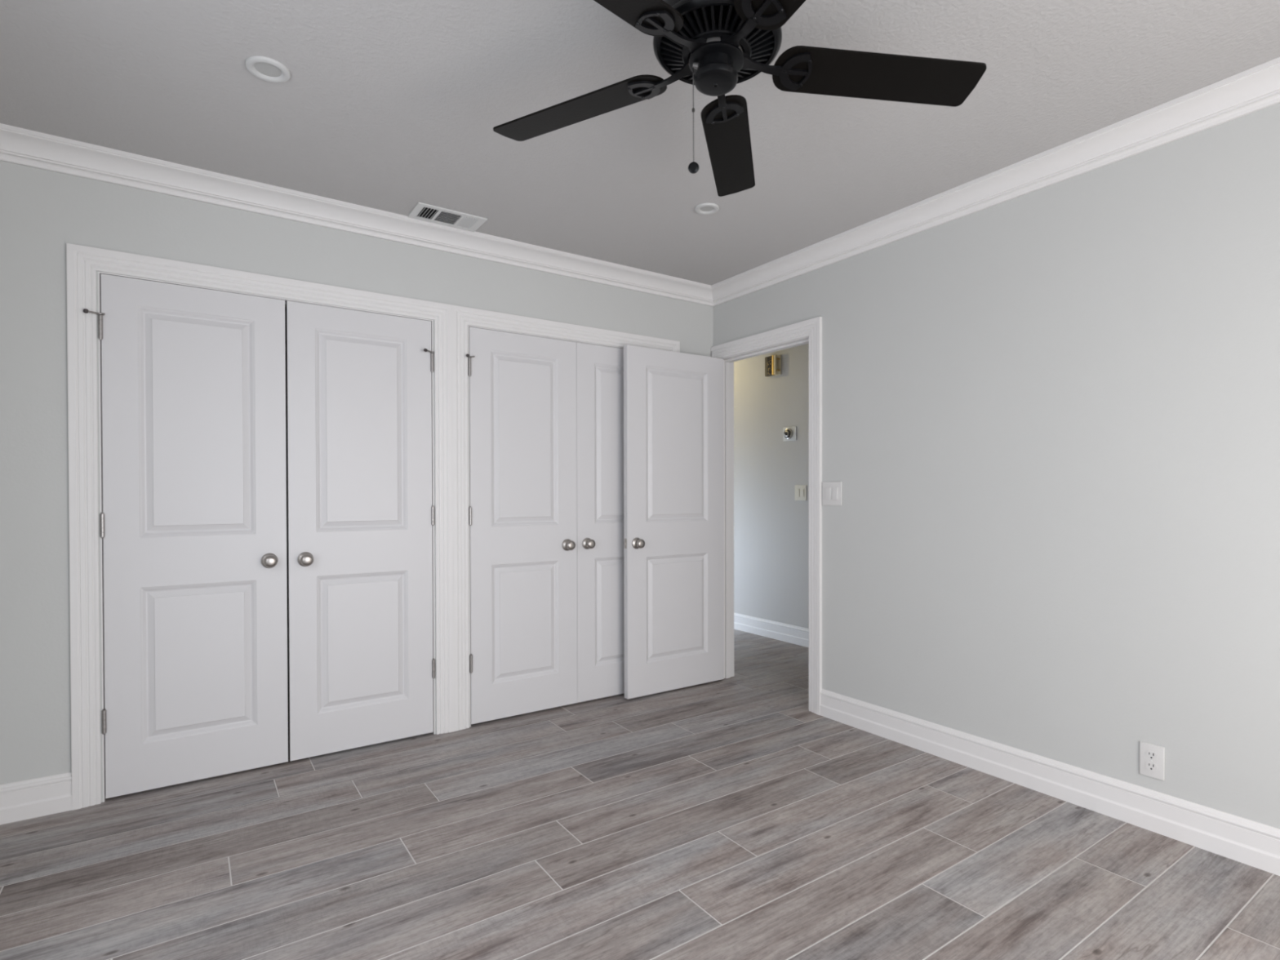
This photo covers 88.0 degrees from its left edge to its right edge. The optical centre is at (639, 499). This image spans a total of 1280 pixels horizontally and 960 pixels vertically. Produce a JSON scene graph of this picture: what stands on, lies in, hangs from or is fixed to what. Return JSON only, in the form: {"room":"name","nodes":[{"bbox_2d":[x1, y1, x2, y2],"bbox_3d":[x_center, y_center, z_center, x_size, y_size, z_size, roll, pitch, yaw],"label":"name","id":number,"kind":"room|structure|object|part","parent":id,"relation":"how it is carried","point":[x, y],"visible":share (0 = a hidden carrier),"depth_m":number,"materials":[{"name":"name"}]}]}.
{"room":"empty bedroom","nodes":[
{"label":"empty bedroom","id":0,"kind":"room"},
{"bbox_2d":[284,306,288,721],"bbox_3d":[-1.174,0.015,3.628,2.906,2.320,0.540,0,1,-34],"label":"wall","id":1,"kind":"structure","parent":0,"point":[285,307],"depth_m":3.46,"materials":[{"name":"grey"}]},
{"bbox_2d":[0,160,713,802],"bbox_3d":[-1.046,-0.108,3.315,3.590,2.531,0.120,0,1,-34],"label":"wall","id":2,"kind":"structure","parent":0,"point":[42,211],"depth_m":2.48,"materials":[{"name":"paint"}]},
{"bbox_2d":[0,771,71,824],"bbox_3d":[-2.259,1.098,2.418,0.288,0.140,0.016,0,1,-34],"label":"baseboard","id":3,"kind":"structure","parent":2,"relation":"attached to","point":[26,799],"depth_m":2.44,"materials":[{"name":"white paint"}]},
{"bbox_2d":[83,273,288,798],"bbox_3d":[-1.822,0.142,2.705,0.677,2.022,0.095,0,1,-34],"label":"door","id":4,"kind":"structure","parent":2,"relation":"in","point":[193,521],"depth_m":2.71,"materials":[{"name":"paint"}]},
{"bbox_3d":[-1.583,0.264,2.839,0.054,0.054,0.047,0,1,-34],"label":"knob","id":5,"kind":"part","parent":4,"relation":"part of","materials":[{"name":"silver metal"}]},
{"bbox_2d":[285,300,435,760],"bbox_3d":[-1.270,0.137,3.079,0.640,2.022,0.095,0,1,-34],"label":"door","id":6,"kind":"structure","parent":2,"relation":"in","point":[361,512],"depth_m":3.07,"materials":[{"name":"paint"}]},
{"bbox_3d":[-1.467,0.265,2.918,0.054,0.054,0.047,0,1,-34],"label":"knob","id":7,"kind":"part","parent":6,"relation":"part of","materials":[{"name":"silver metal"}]},
{"bbox_2d":[66,243,679,810],"bbox_3d":[-0.983,0.095,3.348,2.881,2.124,0.140,0,1,-34],"label":"door frame","id":8,"kind":"structure","parent":2,"relation":"attached to","point":[83,262],"depth_m":2.86,"materials":[{"name":"white paint"}]},
{"bbox_2d":[466,326,577,724],"bbox_3d":[-0.614,0.132,3.525,0.646,2.022,0.095,0,1,-34],"label":"door","id":9,"kind":"structure","parent":2,"relation":"in","point":[522,511],"depth_m":3.53,"materials":[{"name":"paint"}]},
{"bbox_3d":[-0.385,0.251,3.652,0.054,0.054,0.047,0,1,-34],"label":"knob","id":10,"kind":"part","parent":9,"relation":"part of","materials":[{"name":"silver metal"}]},
{"bbox_2d":[576,342,624,702],"bbox_3d":[-0.088,0.128,3.882,0.624,2.022,0.095,0,1,-34],"label":"door","id":11,"kind":"structure","parent":2,"relation":"in","point":[599,369],"depth_m":3.81,"materials":[{"name":"paint"}]},
{"bbox_3d":[-0.279,0.248,3.724,0.054,0.054,0.047,0,1,-34],"label":"knob","id":12,"kind":"part","parent":11,"relation":"part of","materials":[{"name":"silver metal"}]},
{"bbox_2d":[0,629,1279,959],"bbox_3d":[-0.317,1.185,3.373,4.645,0.060,7.620,0,1,-34],"label":"floor","id":13,"kind":"structure","parent":0,"point":[731,818],"depth_m":2.15,"materials":[{"name":"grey tile"}]},
{"bbox_2d":[0,0,1279,284],"bbox_3d":[0.178,-1.361,1.550,3.650,0.100,4.280,0,1,-34],"label":"ceiling","id":14,"kind":"structure","parent":0,"point":[393,106],"depth_m":2.20,"materials":[{"name":"paint"}]},
{"bbox_2d":[244,55,290,83],"bbox_3d":[-1.132,-1.307,2.019,0.120,0.009,0.120,0,1,-34],"label":"recessed light","id":15,"kind":"object","parent":14,"relation":"in","point":[266,68],"visible":1,"depth_m":2.02,"materials":[{"name":"white plastic"}]},
{"bbox_2d":[407,201,487,231],"bbox_3d":[-0.899,-1.317,3.100,0.320,0.010,0.180,0,1,-34],"label":"ceiling vent","id":16,"kind":"object","parent":14,"relation":"in","point":[422,211],"visible":1,"depth_m":3.09,"materials":[{"name":"white metal"}]},
{"bbox_2d":[694,202,719,214],"bbox_3d":[0.304,-1.319,3.010,0.110,0.009,0.110,0,1,-34],"label":"recessed light","id":17,"kind":"object","parent":14,"relation":"in","point":[708,208],"visible":1,"depth_m":3.00,"materials":[{"name":"white plastic"}]},
{"bbox_2d":[493,0,986,196],"bbox_3d":[0.231,-1.053,1.609,1.231,0.524,1.283,0,1,-7],"label":"ceiling fan","id":18,"kind":"object","parent":14,"relation":"hanging from","point":[713,46],"visible":1,"depth_m":1.63,"materials":[{"name":"black metal"}]},
{"bbox_3d":[-0.169,-1.067,1.815,0.531,0.033,0.125,1,-1,31],"label":"fan blade","id":19,"kind":"part","parent":18,"relation":"part of","materials":[{"name":"black wood"}]},
{"bbox_3d":[-0.116,-1.074,1.341,0.520,0.033,0.125,2,-1,-41],"label":"fan blade","id":20,"kind":"part","parent":18,"relation":"part of","materials":[{"name":"black wood"}]},
{"bbox_3d":[0.135,-0.935,1.604,0.019,0.235,0.007,0,1,2],"label":"pull chain","id":21,"kind":"part","parent":18,"relation":"part of","materials":[{"name":"grey metal"}]},
{"bbox_3d":[0.272,-1.052,1.999,0.125,0.033,0.520,1,-1,13],"label":"fan blade","id":22,"kind":"part","parent":18,"relation":"part of","materials":[{"name":"black wood"}]},
{"bbox_3d":[0.345,-1.062,1.238,0.125,0.033,0.520,2,-1,-23],"label":"fan blade","id":23,"kind":"part","parent":18,"relation":"part of","materials":[{"name":"black wood"}]},
{"bbox_3d":[0.585,-1.049,1.645,0.520,0.033,0.125,2,-1,-5],"label":"fan blade","id":24,"kind":"part","parent":18,"relation":"part of","materials":[{"name":"black wood"}]},
{"bbox_2d":[733,343,808,628],"bbox_3d":[1.028,-0.108,5.618,0.120,2.481,5.400,0,1,-34],"label":"wall","id":25,"kind":"structure","parent":0,"point":[771,526],"depth_m":5.44,"materials":[{"name":"paint"}]},
{"bbox_2d":[733,613,808,647],"bbox_3d":[0.974,1.063,5.590,0.016,0.140,5.400,0,1,-34],"label":"baseboard","id":26,"kind":"structure","parent":25,"relation":"attached to","point":[790,633],"depth_m":5.42,"materials":[{"name":"white paint"}]},
{"bbox_2d":[764,354,781,377],"bbox_3d":[1.072,-1.088,5.387,0.052,0.160,0.156,0,1,-34],"label":"door chime","id":27,"kind":"object","parent":25,"relation":"attached to","point":[772,363],"visible":1,"depth_m":5.36,"materials":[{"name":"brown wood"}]},
{"bbox_2d":[782,426,796,441],"bbox_3d":[1.177,-0.523,5.254,0.037,0.110,0.136,0,1,-34],"label":"thermostat","id":28,"kind":"object","parent":25,"relation":"attached to","point":[789,433],"visible":1,"depth_m":5.24,"materials":[{"name":"white plastic"}]},
{"bbox_2d":[795,484,806,500],"bbox_3d":[1.252,-0.054,5.173,0.009,0.120,0.116,0,1,-34],"label":"hall light switch","id":29,"kind":"object","parent":25,"relation":"attached to","point":[800,490],"visible":1,"depth_m":5.17,"materials":[{"name":"beige plastic"}]},
{"bbox_2d":[712,102,1279,828],"bbox_3d":[0.724,-0.118,4.010,0.120,2.531,7.720,0,1,-34],"label":"wall","id":30,"kind":"structure","parent":0,"point":[1051,415],"depth_m":2.52,"materials":[{"name":"paint"}]},
{"bbox_2d":[0,57,1279,306],"bbox_3d":[0.186,-1.264,1.593,3.469,0.094,4.099,0,1,-34],"label":"crown molding","id":31,"kind":"structure","parent":30,"relation":"attached to","point":[1256,88],"depth_m":2.75,"materials":[{"name":"white paint"}]},
{"bbox_2d":[623,344,724,698],"bbox_3d":[0.217,0.126,3.998,0.738,2.022,0.155,0,1,-34],"label":"door","id":32,"kind":"structure","parent":30,"relation":"in","point":[673,549],"depth_m":3.96,"materials":[{"name":"paint"}]},
{"bbox_3d":[0.000,0.251,3.787,0.054,0.054,0.047,0,1,-34],"label":"knob","id":33,"kind":"part","parent":32,"relation":"part of","materials":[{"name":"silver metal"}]},
{"bbox_2d":[711,316,822,715],"bbox_3d":[0.773,0.086,3.940,0.158,2.124,0.886,0,1,-34],"label":"door frame","id":34,"kind":"structure","parent":30,"relation":"attached to","point":[811,328],"depth_m":3.60,"materials":[{"name":"white paint"}]},
{"bbox_2d":[822,481,841,505],"bbox_3d":[1.006,-0.032,3.478,0.012,0.125,0.125,0,1,-34],"label":"light switch","id":35,"kind":"object","parent":30,"relation":"attached to","point":[832,491],"visible":1,"depth_m":3.48,"materials":[{"name":"white plastic"}]},
{"bbox_2d":[819,688,1279,875],"bbox_3d":[1.864,1.091,2.223,0.016,0.140,3.194,0,1,-34],"label":"baseboard","id":36,"kind":"structure","parent":30,"relation":"attached to","point":[1247,842],"depth_m":2.51,"materials":[{"name":"white paint"}]},
{"bbox_2d":[1139,741,1164,780],"bbox_3d":[1.797,0.917,2.328,0.007,0.116,0.072,0,1,-34],"label":"wall outlet","id":37,"kind":"object","parent":30,"relation":"attached to","point":[1151,756],"visible":1,"depth_m":2.33,"materials":[{"name":"white plastic"}]},
{"bbox_2d":[1145,750,1157,759],"bbox_3d":[1.795,0.897,2.327,0.002,0.028,0.034,0,1,-34],"label":"receptacle","id":38,"kind":"object","parent":37,"relation":"attached to","point":[1149,754],"depth_m":2.33,"materials":[{"name":"grey plastic"}]},
{"bbox_2d":[1145,761,1157,771],"bbox_3d":[1.795,0.936,2.327,0.002,0.028,0.034,0,1,-34],"label":"receptacle","id":39,"kind":"object","parent":37,"relation":"attached to","point":[1149,766],"depth_m":2.33,"materials":[{"name":"grey plastic"}]}
]}

